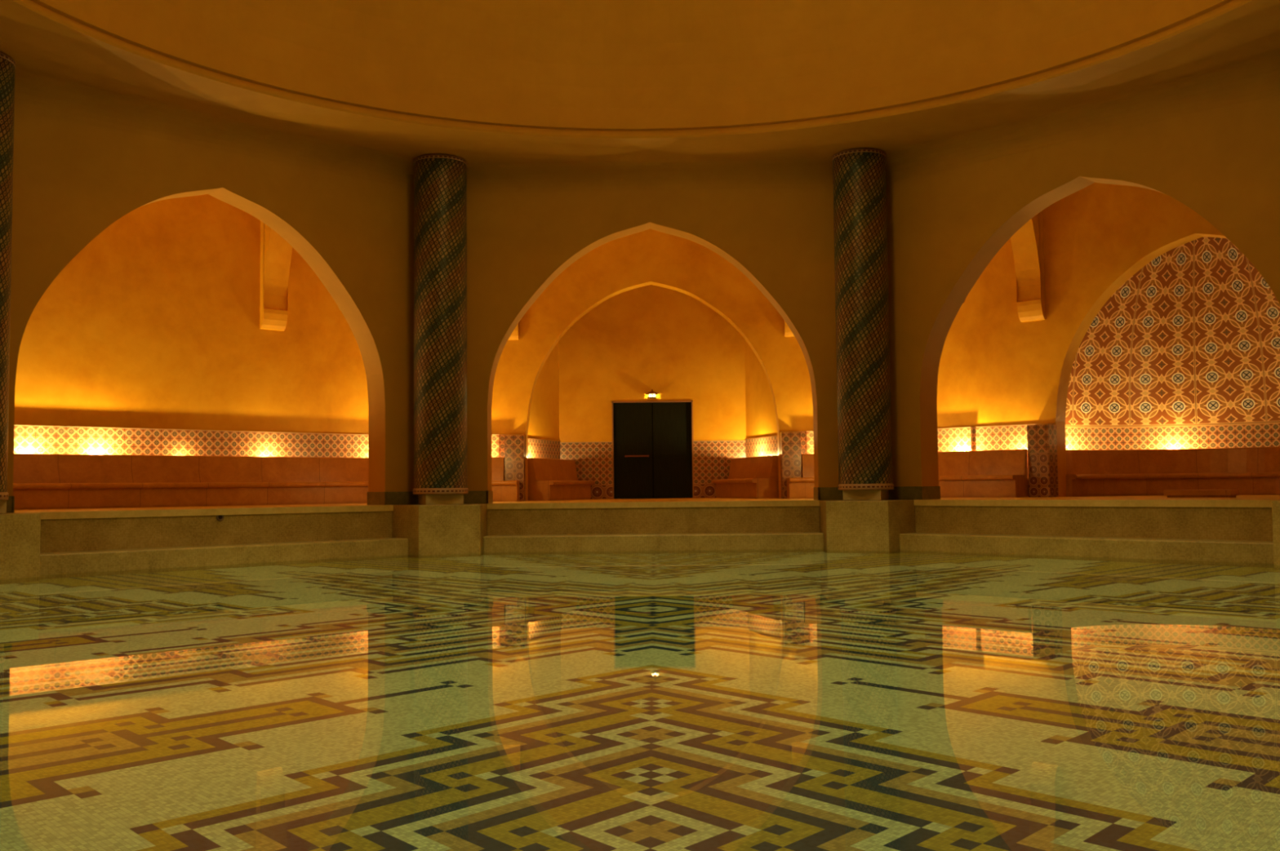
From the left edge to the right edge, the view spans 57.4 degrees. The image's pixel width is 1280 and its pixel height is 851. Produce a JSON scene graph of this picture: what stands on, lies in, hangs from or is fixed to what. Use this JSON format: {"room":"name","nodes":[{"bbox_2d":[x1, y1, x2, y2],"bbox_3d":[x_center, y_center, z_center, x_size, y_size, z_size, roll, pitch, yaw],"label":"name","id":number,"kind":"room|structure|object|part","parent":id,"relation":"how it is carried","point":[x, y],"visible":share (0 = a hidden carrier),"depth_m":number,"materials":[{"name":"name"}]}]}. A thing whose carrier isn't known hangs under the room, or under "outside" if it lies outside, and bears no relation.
{"room":"spa","nodes":[
{"label":"spa","id":0,"kind":"room"},
{"bbox_2d":[13,194,368,435],"bbox_3d":[-9.274,-1.675,21.206,11.267,6.300,0.400,2,-4,-44],"label":"wall","id":1,"kind":"structure","parent":0,"point":[154,323],"depth_m":21.74,"materials":[{"name":"paint"}]},
{"bbox_2d":[13,425,368,457],"bbox_3d":[-9.082,0.455,20.918,10.852,0.810,0.110,2,-4,-44],"label":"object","id":2,"kind":"structure","parent":1,"relation":"attached to","point":[28,439],"depth_m":21.48,"materials":[{"name":"multicoloured tile"}]},
{"bbox_2d":[259,221,340,331],"bbox_3d":[-6.171,-3.331,21.920,0.500,2.780,3.063,2,-4,-44],"label":"trim","id":3,"kind":"structure","parent":1,"relation":"attached to","point":[276,252],"depth_m":22.80,"materials":[{"name":"paint"}]},
{"bbox_2d":[7,109,413,496],"bbox_3d":[-6.804,-1.885,18.681,8.398,6.400,0.550,2,-4,-44],"label":"wall","id":4,"kind":"structure","parent":0,"point":[73,180],"depth_m":19.09,"materials":[{"name":"paint"}]},
{"bbox_2d":[0,512,40,579],"bbox_3d":[-8.821,2.008,15.448,1.787,1.675,1.950,-1,-3,1],"label":"pedestal","id":5,"kind":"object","parent":4,"relation":"attached to","point":[20,532],"depth_m":15.18,"materials":[{"name":"stone"}]},
{"bbox_2d":[0,52,15,514],"bbox_3d":[-8.835,-1.881,15.442,0.958,6.090,0.958,-1,-3,1],"label":"tiled column","id":6,"kind":"structure","parent":5,"relation":"on","point":[7,64],"depth_m":15.44,"materials":[{"name":"tile"}]},
{"bbox_2d":[392,503,487,555],"bbox_3d":[-3.691,2.221,20.449,1.950,1.675,1.787,-1,-3,1],"label":"pedestal","id":7,"kind":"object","parent":4,"relation":"attached to","point":[440,529],"depth_m":19.79,"materials":[{"name":"stone"}]},
{"bbox_2d":[413,154,468,505],"bbox_3d":[-3.519,-1.659,20.624,0.958,6.090,0.958,-1,-3,1],"label":"tiled column","id":8,"kind":"structure","parent":7,"relation":"on","point":[440,180],"depth_m":20.25,"materials":[{"name":"tile"}]},
{"bbox_2d":[40,511,392,552],"bbox_3d":[-6.646,2.147,18.347,5.900,1.660,0.787,2,-4,-44],"label":"step","id":9,"kind":"structure","parent":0,"point":[56,535],"depth_m":17.85,"materials":[{"name":"stone"}]},
{"bbox_2d":[216,515,224,521],"bbox_3d":[-6.465,1.411,18.006,0.124,0.124,0.020,2,-4,-44],"label":"jet","id":10,"kind":"object","parent":9,"relation":"attached to","point":[220,517],"visible":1,"depth_m":18.01,"materials":[{"name":"brown metal"}]},
{"bbox_2d":[40,537,408,574],"bbox_3d":[-6.292,2.397,17.973,5.900,1.115,0.780,2,-4,-44],"label":"step","id":11,"kind":"structure","parent":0,"point":[80,562],"depth_m":17.42,"materials":[{"name":"stone"}]},
{"bbox_2d":[0,0,1279,192],"bbox_3d":[0.021,-8.409,11.959,19.166,7.220,19.166,-1,-3,1],"label":"ceiling","id":12,"kind":"structure","parent":0,"point":[534,95],"depth_m":18.54,"materials":[{"name":"paint"}]},
{"bbox_2d":[0,549,1279,850],"bbox_3d":[0.097,1.584,9.301,17.800,0.001,22.050,-1,-3,1],"label":"pool water","id":13,"kind":"object","parent":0,"point":[754,700],"visible":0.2,"depth_m":5.93,"materials":[{"name":"liquid"}]},
{"bbox_2d":[7,494,1279,519],"bbox_3d":[0.699,1.309,18.964,22.675,0.100,21.284,2,-4,-44],"label":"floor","id":14,"kind":"structure","parent":0,"point":[1255,500],"depth_m":19.16,"materials":[{"name":"stone"}]},
{"bbox_2d":[13,453,368,510],"bbox_3d":[-8.794,0.982,20.601,10.935,0.920,0.897,2,-4,-44],"label":"stone bench","id":15,"kind":"object","parent":14,"relation":"on","point":[40,481],"visible":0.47,"depth_m":20.94,"materials":[{"name":"stone"}]},
{"bbox_3d":[-8.794,1.061,20.596,10.935,0.094,0.897,2,-4,-44],"label":"seat","id":16,"kind":"part","parent":15,"relation":"part of","materials":[{"name":"stone"}]},
{"bbox_3d":[-8.825,1.276,20.620,10.935,0.335,0.800,2,-4,-44],"label":"panel","id":17,"kind":"part","parent":15,"relation":"part of","materials":[{"name":"stone"}]},
{"bbox_3d":[-8.830,0.784,20.646,10.670,0.520,0.160,2,-4,-44],"label":"backrest","id":18,"kind":"part","parent":15,"relation":"part of","materials":[{"name":"stone"}]},
{"bbox_2d":[491,457,519,502],"bbox_3d":[-3.856,1.126,24.272,2.688,0.920,0.897,-1,-3,1],"label":"stone bench","id":19,"kind":"object","parent":14,"relation":"on","point":[504,491],"visible":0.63,"depth_m":23.90,"materials":[{"name":"stone"}]},
{"bbox_3d":[-4.015,1.208,24.270,2.368,0.094,0.897,-1,-3,1],"label":"seat","id":20,"kind":"part","parent":19,"relation":"part of","materials":[{"name":"stone"}]},
{"bbox_3d":[-4.013,1.423,24.307,2.368,0.335,0.800,-1,-3,1],"label":"panel","id":21,"kind":"part","parent":19,"relation":"part of","materials":[{"name":"stone"}]},
{"bbox_3d":[-3.951,0.930,24.332,2.235,0.520,0.160,-1,-3,1],"label":"backrest","id":22,"kind":"part","parent":19,"relation":"part of","materials":[{"name":"stone"}]},
{"bbox_2d":[504,435,525,501],"bbox_3d":[-2.621,0.896,24.553,0.400,1.385,0.350,-1,-3,1],"label":"pier","id":23,"kind":"object","parent":14,"relation":"on","point":[514,445],"visible":0.86,"depth_m":24.39,"materials":[{"name":"tile"}]},
{"bbox_2d":[528,457,595,501],"bbox_3d":[-1.867,1.207,26.177,0.897,0.920,2.438,-2,-3,19],"label":"stone bench","id":24,"kind":"object","parent":14,"relation":"on","point":[548,479],"visible":0.86,"depth_m":25.66,"materials":[{"name":"stone"}]},
{"bbox_3d":[-1.915,1.009,26.203,0.160,0.520,2.438,-2,-3,19],"label":"backrest","id":25,"kind":"part","parent":24,"relation":"part of","materials":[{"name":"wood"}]},
{"bbox_3d":[-1.910,1.501,26.177,0.800,0.335,2.438,-2,-3,19],"label":"panel","id":26,"kind":"part","parent":24,"relation":"part of","materials":[{"name":"stone"}]},
{"bbox_3d":[-1.866,1.287,26.173,0.897,0.094,2.438,-2,-3,19],"label":"seat","id":27,"kind":"part","parent":24,"relation":"part of","materials":[{"name":"stone"}]},
{"bbox_2d":[711,455,778,498],"bbox_3d":[2.449,1.161,26.126,0.897,0.920,2.438,0,-3,-17],"label":"stone bench","id":28,"kind":"object","parent":14,"relation":"on","point":[749,477],"visible":0.84,"depth_m":25.60,"materials":[{"name":"stone"}]},
{"bbox_3d":[2.450,1.241,26.122,0.897,0.094,2.438,0,-3,-17],"label":"seat","id":29,"kind":"part","parent":28,"relation":"part of","materials":[{"name":"stone"}]},
{"bbox_3d":[2.498,1.453,26.125,0.800,0.335,2.438,0,-3,-17],"label":"panel","id":30,"kind":"part","parent":28,"relation":"part of","materials":[{"name":"stone"}]},
{"bbox_3d":[2.493,0.962,26.151,0.160,0.520,2.438,0,-3,-17],"label":"backrest","id":31,"kind":"part","parent":28,"relation":"part of","materials":[{"name":"stone"}]},
{"bbox_2d":[779,431,801,498],"bbox_3d":[3.158,0.834,24.485,0.400,1.385,0.350,-1,-3,1],"label":"pier","id":32,"kind":"object","parent":14,"relation":"on","point":[789,442],"visible":0.86,"depth_m":24.32,"materials":[{"name":"tile"}]},
{"bbox_2d":[786,453,814,498],"bbox_3d":[4.390,1.038,24.175,2.688,0.920,0.897,-1,-3,1],"label":"stone bench","id":33,"kind":"object","parent":14,"relation":"on","point":[802,487],"visible":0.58,"depth_m":23.83,"materials":[{"name":"stone"}]},
{"bbox_3d":[4.483,0.840,24.233,2.235,0.520,0.160,-1,-3,1],"label":"backrest","id":34,"kind":"part","parent":33,"relation":"part of","materials":[{"name":"stone"}]},
{"bbox_3d":[4.551,1.116,24.169,2.368,0.094,0.897,-1,-3,1],"label":"seat","id":35,"kind":"part","parent":33,"relation":"part of","materials":[{"name":"wood"}]},
{"bbox_3d":[4.554,1.331,24.206,2.368,0.335,0.800,-1,-3,1],"label":"panel","id":36,"kind":"part","parent":33,"relation":"part of","materials":[{"name":"stone"}]},
{"bbox_2d":[937,448,1028,497],"bbox_3d":[6.385,0.972,23.306,0.897,0.920,2.768,2,-4,-44],"label":"stone bench","id":37,"kind":"object","parent":14,"relation":"on","point":[1001,473],"visible":0.6,"depth_m":22.75,"materials":[{"name":"stone"}]},
{"bbox_3d":[6.464,0.770,23.303,0.160,0.520,2.635,2,-4,-44],"label":"backrest","id":38,"kind":"part","parent":37,"relation":"part of","materials":[{"name":"stone"}]},
{"bbox_3d":[6.379,1.052,23.308,0.897,0.094,2.748,2,-4,-44],"label":"seat","id":39,"kind":"part","parent":37,"relation":"part of","materials":[{"name":"wood"}]},
{"bbox_3d":[6.415,1.266,23.331,0.800,0.335,2.748,2,-4,-44],"label":"panel","id":40,"kind":"part","parent":37,"relation":"part of","materials":[{"name":"stone"}]},
{"bbox_2d":[1026,424,1058,497],"bbox_3d":[7.705,0.676,22.370,0.350,1.385,0.420,2,-4,-44],"label":"pier","id":41,"kind":"object","parent":14,"relation":"on","point":[1042,467],"visible":0.86,"depth_m":22.24,"materials":[{"name":"tile"}]},
{"bbox_2d":[1066,446,1279,497],"bbox_3d":[11.249,0.842,21.792,3.253,0.920,6.700,2,-4,-44],"label":"stone bench","id":42,"kind":"object","parent":14,"relation":"on","point":[1251,471],"visible":0.85,"depth_m":23.08,"materials":[{"name":"stone"}]},
{"bbox_3d":[11.250,0.922,21.788,3.253,0.094,6.700,2,-4,-44],"label":"seat","id":43,"kind":"part","parent":42,"relation":"part of","materials":[{"name":"wood"}]},
{"bbox_3d":[11.255,1.134,21.779,3.247,0.335,6.700,2,-4,-44],"label":"panel","id":44,"kind":"part","parent":42,"relation":"part of","materials":[{"name":"stone"}]},
{"bbox_3d":[11.142,0.638,21.700,2.908,0.520,6.061,2,-4,-44],"label":"backrest","id":45,"kind":"part","parent":42,"relation":"part of","materials":[{"name":"stone"}]},
{"bbox_2d":[1164,489,1239,497],"bbox_3d":[9.240,1.124,19.258,0.350,0.130,1.070,2,-4,-44],"label":"step","id":46,"kind":"structure","parent":14,"relation":"on","point":[1169,493],"depth_m":19.09,"materials":[{"name":"stone"}]},
{"bbox_2d":[491,229,813,501],"bbox_3d":[0.248,-1.570,25.014,11.267,6.300,0.400,-1,-3,1],"label":"wall","id":47,"kind":"structure","parent":0,"point":[648,257],"depth_m":24.87,"materials":[{"name":"paint"}]},
{"bbox_2d":[491,434,499,457],"bbox_3d":[-4.066,0.606,24.706,2.186,0.810,0.110,-1,-3,1],"label":"trim","id":48,"kind":"structure","parent":47,"relation":"attached to","point":[495,437],"depth_m":24.65,"materials":[{"name":"tile"}]},
{"bbox_2d":[499,434,524,457],"bbox_3d":[-2.703,0.593,24.725,0.540,0.810,0.040,-1,-3,1],"label":"trim","id":49,"kind":"structure","parent":47,"relation":"attached to","point":[502,436],"depth_m":24.72,"materials":[{"name":"tile"}]},
{"bbox_2d":[780,431,806,454],"bbox_3d":[3.237,0.529,24.655,0.540,0.810,0.040,-1,-3,1],"label":"trim","id":50,"kind":"structure","parent":47,"relation":"attached to","point":[803,437],"depth_m":24.64,"materials":[{"name":"tile"}]},
{"bbox_2d":[805,431,813,453],"bbox_3d":[4.599,0.513,24.604,2.186,0.810,0.110,-1,-3,1],"label":"trim","id":51,"kind":"structure","parent":47,"relation":"attached to","point":[810,439],"depth_m":24.57,"materials":[{"name":"tile"}]},
{"bbox_2d":[466,187,838,491],"bbox_3d":[0.204,-1.807,21.484,8.398,6.400,0.550,-1,-3,1],"label":"wall","id":52,"kind":"structure","parent":0,"point":[782,240],"depth_m":21.29,"materials":[{"name":"paint"}]},
{"bbox_2d":[6,486,940,512],"bbox_3d":[0.113,0.753,11.473,20.314,0.230,20.314,-1,-3,1],"label":"baseboard","id":53,"kind":"structure","parent":52,"relation":"attached to","point":[899,492],"depth_m":20.64,"materials":[{"name":"stone"}]},
{"bbox_2d":[507,324,519,340],"bbox_3d":[-2.860,-3.286,23.409,0.500,2.780,3.063,-1,-3,1],"label":"trim","id":54,"kind":"structure","parent":52,"relation":"attached to","point":[514,335],"depth_m":24.77,"materials":[{"name":"paint"}]},
{"bbox_2d":[784,321,795,337],"bbox_3d":[3.279,-3.352,23.337,0.500,2.780,3.063,-1,-3,1],"label":"trim","id":55,"kind":"structure","parent":52,"relation":"attached to","point":[788,333],"depth_m":24.70,"materials":[{"name":"paint"}]},
{"bbox_2d":[528,284,777,442],"bbox_3d":[0.272,-1.013,26.536,6.800,5.350,2.700,-1,-3,1],"label":"wall","id":56,"kind":"structure","parent":0,"point":[636,342],"depth_m":27.59,"materials":[{"name":"paint"}]},
{"bbox_2d":[528,438,560,459],"bbox_3d":[-2.284,0.844,26.325,0.030,1.070,2.503,-2,-3,19],"label":"trim","id":57,"kind":"structure","parent":56,"relation":"attached to","point":[537,448],"depth_m":26.59,"materials":[{"name":"tile"}]},
{"bbox_2d":[560,441,612,499],"bbox_3d":[-1.265,1.060,27.487,1.260,1.340,0.040,-1,-3,1],"label":"trim","id":58,"kind":"structure","parent":56,"relation":"attached to","point":[593,460],"depth_m":27.47,"materials":[{"name":"tile"}]},
{"bbox_2d":[645,389,658,398],"bbox_3d":[0.285,-0.747,27.453,0.300,0.205,0.300,-1,-3,1],"label":"wall lantern","id":59,"kind":"object","parent":56,"relation":"attached to","point":[654,393],"visible":1,"depth_m":27.37,"materials":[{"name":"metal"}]},
{"bbox_2d":[645,389,658,394],"bbox_3d":[0.285,-0.794,27.456,0.300,0.110,0.300,-1,-3,1],"label":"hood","id":60,"kind":"object","parent":59,"relation":"attached to","point":[650,393],"depth_m":27.37,"materials":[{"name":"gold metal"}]},
{"bbox_2d":[611,400,693,498],"bbox_3d":[0.301,0.572,27.546,1.910,2.290,0.155,-1,-3,1],"label":"door","id":61,"kind":"structure","parent":56,"relation":"in","point":[672,476],"depth_m":27.55,"materials":[{"name":"paint"}]},
{"bbox_2d":[693,440,745,497],"bbox_3d":[1.875,1.027,27.450,1.260,1.340,0.040,-1,-3,1],"label":"trim","id":62,"kind":"structure","parent":56,"relation":"attached to","point":[712,459],"depth_m":27.44,"materials":[{"name":"tile"}]},
{"bbox_2d":[745,435,777,457],"bbox_3d":[2.861,0.789,26.264,0.030,1.070,2.503,0,-3,-17],"label":"trim","id":63,"kind":"structure","parent":56,"relation":"attached to","point":[766,446],"depth_m":26.52,"materials":[{"name":"tile"}]},
{"bbox_2d":[487,506,819,535],"bbox_3d":[0.242,2.224,21.101,5.900,1.660,0.787,-1,-3,1],"label":"step","id":64,"kind":"structure","parent":0,"point":[797,518],"depth_m":20.74,"materials":[{"name":"stone"}]},
{"bbox_2d":[483,532,824,552],"bbox_3d":[0.239,2.469,20.584,5.900,1.115,0.780,-1,-3,1],"label":"step","id":65,"kind":"structure","parent":0,"point":[787,540],"depth_m":20.22,"materials":[{"name":"stone"}]},
{"bbox_2d":[937,182,1226,497],"bbox_3d":[9.674,-1.879,20.983,0.400,6.300,11.267,2,-4,-44],"label":"wall","id":66,"kind":"structure","parent":0,"point":[996,368],"depth_m":22.50,"materials":[{"name":"paint"}]},
{"bbox_2d":[937,426,973,452],"bbox_3d":[6.218,0.468,24.076,0.110,0.810,1.396,2,-4,-44],"label":"trim","id":67,"kind":"structure","parent":66,"relation":"attached to","point":[953,439],"depth_m":23.80,"materials":[{"name":"tile"}]},
{"bbox_2d":[972,423,1054,451],"bbox_3d":[7.335,0.399,22.984,0.040,0.810,1.730,2,-4,-44],"label":"trim","id":68,"kind":"structure","parent":66,"relation":"attached to","point":[1007,437],"depth_m":23.16,"materials":[{"name":"tile"}]},
{"bbox_2d":[886,93,1279,486],"bbox_3d":[7.141,-2.034,18.517,0.550,6.400,8.398,2,-4,-44],"label":"wall","id":69,"kind":"structure","parent":0,"point":[945,227],"depth_m":19.29,"materials":[{"name":"paint"}]},
{"bbox_2d":[819,499,919,551],"bbox_3d":[4.158,2.137,20.356,1.950,1.675,1.787,-1,-3,1],"label":"pedestal","id":70,"kind":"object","parent":69,"relation":"attached to","point":[845,525],"depth_m":19.71,"materials":[{"name":"stone"}]},
{"bbox_2d":[831,148,893,500],"bbox_3d":[3.907,-1.739,20.536,0.958,6.090,0.958,-1,-3,1],"label":"tiled column","id":71,"kind":"structure","parent":70,"relation":"on","point":[864,442],"depth_m":20.17,"materials":[{"name":"tile"}]},
{"bbox_2d":[963,210,1045,322],"bbox_3d":[6.553,-3.468,21.770,3.063,2.780,0.500,2,-4,-44],"label":"trim","id":72,"kind":"structure","parent":69,"relation":"attached to","point":[1027,243],"depth_m":22.63,"materials":[{"name":"paint"}]},
{"bbox_2d":[899,533,1274,563],"bbox_3d":[6.703,2.257,17.820,0.780,1.115,5.900,2,-4,-44],"label":"step","id":73,"kind":"structure","parent":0,"point":[1211,550],"depth_m":17.27,"materials":[{"name":"stone"}]},
{"bbox_2d":[915,506,1273,541],"bbox_3d":[7.061,2.000,18.185,0.787,1.660,5.900,2,-4,-44],"label":"step","id":74,"kind":"structure","parent":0,"point":[1252,524],"depth_m":17.72,"materials":[{"name":"stone"}]},
{"bbox_2d":[1065,236,1279,450],"bbox_3d":[11.246,-1.394,21.929,3.200,5.400,6.700,2,-4,-44],"label":"wall","id":75,"kind":"structure","parent":0,"point":[1184,353],"depth_m":23.63,"materials":[{"name":"tile"}]},
{"bbox_2d":[1271,501,1279,565],"bbox_3d":[9.164,1.815,15.236,1.787,1.675,1.950,-1,-3,1],"label":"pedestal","id":76,"kind":"structure","parent":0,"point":[1275,504],"depth_m":15.22,"materials":[{"name":"stone"}]}
]}

